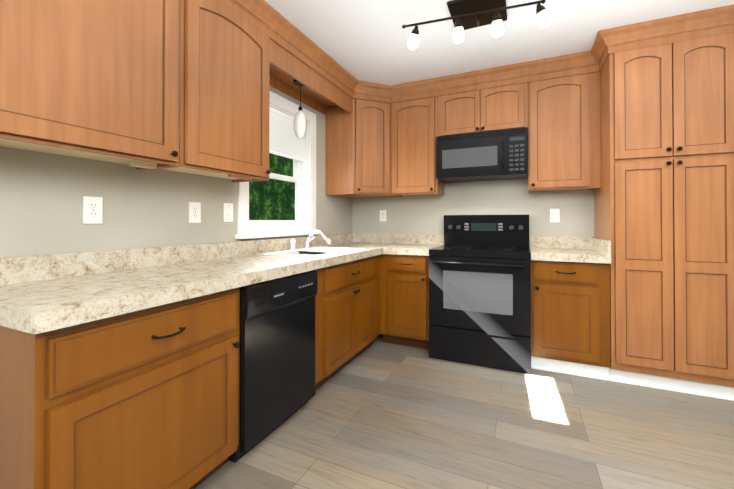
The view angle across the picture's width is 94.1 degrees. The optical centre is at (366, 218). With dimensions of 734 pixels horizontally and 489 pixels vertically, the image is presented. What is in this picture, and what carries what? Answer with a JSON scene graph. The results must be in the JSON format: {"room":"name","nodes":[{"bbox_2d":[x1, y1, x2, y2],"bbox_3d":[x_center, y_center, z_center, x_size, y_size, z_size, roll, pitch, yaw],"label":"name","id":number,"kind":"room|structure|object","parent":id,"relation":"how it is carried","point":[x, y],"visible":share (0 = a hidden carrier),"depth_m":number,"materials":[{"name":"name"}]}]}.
{"room":"kitchen","nodes":[
{"label":"kitchen","id":0,"kind":"room"},
{"bbox_2d":[0,85,351,257],"bbox_3d":[-1.531,-0.089,1.215,0.150,2.500,6.200,0,0,25],"label":"wall","id":1,"kind":"structure","parent":0,"point":[42,194],"depth_m":1.68,"materials":[{"name":"paint"}]},
{"bbox_2d":[0,0,179,169],"bbox_3d":[-1.227,-0.745,1.266,0.360,0.988,0.976,0,0,25],"label":"upper cabinet","id":2,"kind":"object","parent":1,"relation":"attached to","point":[99,80],"visible":1,"depth_m":1.32,"materials":[{"name":"brown wood"}]},
{"bbox_2d":[83,196,102,223],"bbox_3d":[-1.272,-0.040,1.587,0.009,0.125,0.078,0,0,25],"label":"electrical outlet plate","id":3,"kind":"object","parent":1,"relation":"attached to","point":[92,210],"visible":1,"depth_m":1.58,"materials":[{"name":"white plastic"}]},
{"bbox_2d":[189,202,200,222],"bbox_3d":[-1.047,-0.038,2.080,0.009,0.125,0.078,0,0,25],"label":"electrical outlet plate","id":4,"kind":"object","parent":1,"relation":"attached to","point":[194,212],"visible":1,"depth_m":2.08,"materials":[{"name":"white plastic"}]},
{"bbox_2d":[143,0,270,182],"bbox_3d":[-0.890,-0.737,2.003,0.360,0.992,0.641,0,0,25],"label":"upper cabinet","id":5,"kind":"object","parent":1,"relation":"attached to","point":[224,91],"visible":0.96,"depth_m":1.88,"materials":[{"name":"brown wood"}]},
{"bbox_2d":[223,203,232,221],"bbox_3d":[-0.937,-0.043,2.316,0.012,0.125,0.078,0,0,25],"label":"switch plate","id":6,"kind":"object","parent":1,"relation":"attached to","point":[227,212],"visible":1,"depth_m":2.31,"materials":[{"name":"white plastic"}]},
{"bbox_2d":[235,90,319,238],"bbox_3d":[-0.753,-0.430,2.864,0.194,1.147,1.014,0,0,25],"label":"window","id":7,"kind":"structure","parent":1,"relation":"in","point":[303,178],"depth_m":3.11,"materials":[{"name":"white wood"}]},
{"bbox_2d":[269,106,305,161],"bbox_3d":[-0.747,-0.717,2.863,0.050,0.361,0.758,0,0,25],"label":"window blind","id":8,"kind":"object","parent":7,"relation":"attached to","point":[285,141],"visible":0.6,"depth_m":2.93,"materials":[{"name":"grey fabric"}]},
{"bbox_2d":[269,39,352,114],"bbox_3d":[-0.530,-1.129,2.855,0.308,0.195,1.198,0,0,25],"label":"valance","id":9,"kind":"object","parent":1,"relation":"attached to","point":[319,93],"visible":0.59,"depth_m":2.79,"materials":[{"name":"brown wood"}]},
{"bbox_2d":[293,79,306,138],"bbox_3d":[-0.550,-0.897,2.824,0.120,0.482,0.120,0,0,25],"label":"pendant light","id":10,"kind":"object","parent":9,"relation":"hanging from","point":[300,125],"visible":1,"depth_m":2.79,"materials":[{"name":"white glass"}]},
{"bbox_2d":[195,334,733,488],"bbox_3d":[0.311,1.194,0.363,4.200,0.080,6.500,0,0,25],"label":"floor","id":11,"kind":"structure","parent":0,"point":[378,413],"depth_m":1.85,"materials":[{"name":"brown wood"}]},
{"bbox_2d":[0,287,239,488],"bbox_3d":[-1.003,0.737,1.388,0.655,0.851,0.745,0,0,25],"label":"base cabinet","id":12,"kind":"object","parent":11,"relation":"on","point":[147,398],"visible":0.98,"depth_m":1.14,"materials":[{"name":"brown wood"}]},
{"bbox_2d":[228,270,317,462],"bbox_3d":[-0.714,0.743,2.002,0.616,0.848,0.600,0,0,25],"label":"dishwasher","id":13,"kind":"object","parent":11,"relation":"on","point":[277,355],"visible":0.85,"depth_m":1.79,"materials":[{"name":"black metal"}]},
{"bbox_2d":[315,255,379,389],"bbox_3d":[-0.358,0.748,2.799,0.655,0.851,1.132,0,0,25],"label":"base cabinet","id":14,"kind":"object","parent":11,"relation":"on","point":[347,313],"visible":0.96,"depth_m":2.54,"materials":[{"name":"brown wood"}]},
{"bbox_2d":[0,233,383,334],"bbox_3d":[-0.518,0.238,2.448,0.660,0.160,3.108,0,0,25],"label":"countertop","id":15,"kind":"structure","parent":14,"relation":"on","point":[43,293],"depth_m":1.47,"materials":[{"name":"stone"}]},
{"bbox_2d":[290,230,330,250],"bbox_3d":[-0.442,0.177,2.858,0.258,0.159,0.342,0,0,25],"label":"faucet","id":16,"kind":"object","parent":15,"relation":"on","point":[307,245],"visible":1,"depth_m":2.88,"materials":[{"name":"silver metal"}]},
{"bbox_2d":[257,247,364,257],"bbox_3d":[-0.404,0.347,2.731,0.479,0.182,0.824,0,0,25],"label":"sink","id":17,"kind":"object","parent":15,"relation":"in","point":[315,252],"visible":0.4,"depth_m":2.72,"materials":[{"name":"white ceramic"}]},
{"bbox_2d":[380,254,429,348],"bbox_3d":[0.456,0.752,3.345,0.487,0.851,0.655,0,0,25],"label":"base cabinet","id":18,"kind":"object","parent":11,"relation":"on","point":[404,300],"visible":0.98,"depth_m":3.09,"materials":[{"name":"brown wood"}]},
{"bbox_2d":[384,234,443,255],"bbox_3d":[0.486,0.245,3.341,0.425,0.160,0.648,0,0,25],"label":"countertop","id":19,"kind":"structure","parent":18,"relation":"on","point":[397,244],"depth_m":3.57,"materials":[{"name":"stone"}]},
{"bbox_2d":[429,215,530,374],"bbox_3d":[1.007,0.567,3.018,0.782,1.215,0.742,0,0,25],"label":"range","id":20,"kind":"object","parent":11,"relation":"on","point":[479,290],"visible":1,"depth_m":2.75,"materials":[{"name":"black metal"}]},
{"bbox_2d":[531,260,609,380],"bbox_3d":[1.628,0.748,2.809,0.513,0.851,0.655,0,0,25],"label":"base cabinet","id":21,"kind":"object","parent":11,"relation":"on","point":[570,318],"visible":0.98,"depth_m":2.55,"materials":[{"name":"brown wood"}]},
{"bbox_2d":[530,236,610,263],"bbox_3d":[1.631,0.241,2.820,0.513,0.160,0.643,0,0,25],"label":"countertop","id":22,"kind":"structure","parent":21,"relation":"on","point":[542,248],"depth_m":2.75,"materials":[{"name":"stone"}]},
{"bbox_2d":[594,33,733,400],"bbox_3d":[2.174,-0.029,2.558,0.690,2.400,0.669,0,0,25],"label":"pantry cabinet","id":23,"kind":"object","parent":11,"relation":"on","point":[664,209],"visible":1,"depth_m":2.29,"materials":[{"name":"brown wood"}]},
{"bbox_2d":[352,178,593,247],"bbox_3d":[1.631,-0.073,3.260,4.200,2.500,0.150,0,0,25],"label":"wall","id":24,"kind":"structure","parent":0,"point":[423,214],"depth_m":3.41,"materials":[{"name":"paint"}]},
{"bbox_2d":[325,98,398,197],"bbox_3d":[-0.026,-0.731,3.607,0.598,0.980,0.604,0,0,25],"label":"upper cabinet","id":25,"kind":"object","parent":24,"relation":"attached to","point":[358,152],"visible":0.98,"depth_m":3.40,"materials":[{"name":"brown wood"}]},
{"bbox_2d":[380,210,385,220],"bbox_3d":[0.179,-0.034,3.836,0.078,0.125,0.009,0,0,25],"label":"electrical outlet plate","id":26,"kind":"object","parent":24,"relation":"attached to","point":[382,215],"visible":1,"depth_m":3.83,"materials":[{"name":"white plastic"}]},
{"bbox_2d":[391,96,443,196],"bbox_3d":[0.514,-0.732,3.494,0.476,0.980,0.360,0,0,25],"label":"upper cabinet","id":27,"kind":"object","parent":24,"relation":"attached to","point":[414,129],"visible":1,"depth_m":3.36,"materials":[{"name":"brown wood"}]},
{"bbox_2d":[438,83,527,135],"bbox_3d":[1.088,-1.001,3.233,0.782,0.445,0.360,0,0,25],"label":"upper cabinet","id":28,"kind":"object","parent":24,"relation":"attached to","point":[495,108],"visible":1,"depth_m":3.08,"materials":[{"name":"brown wood"}]},
{"bbox_2d":[436,127,527,182],"bbox_3d":[1.071,-0.574,3.193,0.778,0.390,0.439,0,0,25],"label":"microwave","id":29,"kind":"object","parent":28,"relation":"attached to","point":[490,155],"visible":1,"depth_m":3.03,"materials":[{"name":"black"}]},
{"bbox_2d":[550,209,559,221],"bbox_3d":[1.721,-0.030,3.131,0.078,0.125,0.009,0,0,25],"label":"electrical outlet plate","id":30,"kind":"object","parent":24,"relation":"attached to","point":[554,215],"visible":1,"depth_m":3.13,"materials":[{"name":"white plastic"}]},
{"bbox_2d":[528,72,600,192],"bbox_3d":[1.684,-0.736,2.959,0.525,0.980,0.360,0,0,25],"label":"upper cabinet","id":31,"kind":"object","parent":24,"relation":"attached to","point":[564,133],"visible":1,"depth_m":2.82,"materials":[{"name":"brown wood"}]},
{"bbox_2d":[265,0,733,85],"bbox_3d":[0.311,-1.356,0.383,4.200,0.020,6.500,0,0,25],"label":"ceiling","id":32,"kind":"structure","parent":0,"point":[363,40],"depth_m":2.43,"materials":[{"name":"white paint"}]},
{"bbox_2d":[219,0,733,102],"bbox_3d":[0.593,-1.261,1.610,2.768,0.146,3.108,0,0,25],"label":"crown molding","id":33,"kind":"structure","parent":32,"relation":"attached to","point":[271,22],"depth_m":2.62,"materials":[{"name":"brown wood"}]},
{"bbox_2d":[402,0,551,49],"bbox_3d":[0.686,-1.209,2.171,0.858,0.244,0.363,0,0,25],"label":"track spotlight","id":34,"kind":"object","parent":32,"relation":"attached to","point":[467,14],"visible":1,"depth_m":2.10,"materials":[{"name":"brown metal"}]},
{"label":"outside","id":35,"kind":"structure","parent":0,"visible":0},
{"bbox_2d":[249,153,294,219],"bbox_3d":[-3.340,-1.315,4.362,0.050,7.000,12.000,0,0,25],"label":"trees","id":36,"kind":"object","parent":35,"point":[271,199],"depth_m":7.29,"materials":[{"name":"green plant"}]}
]}

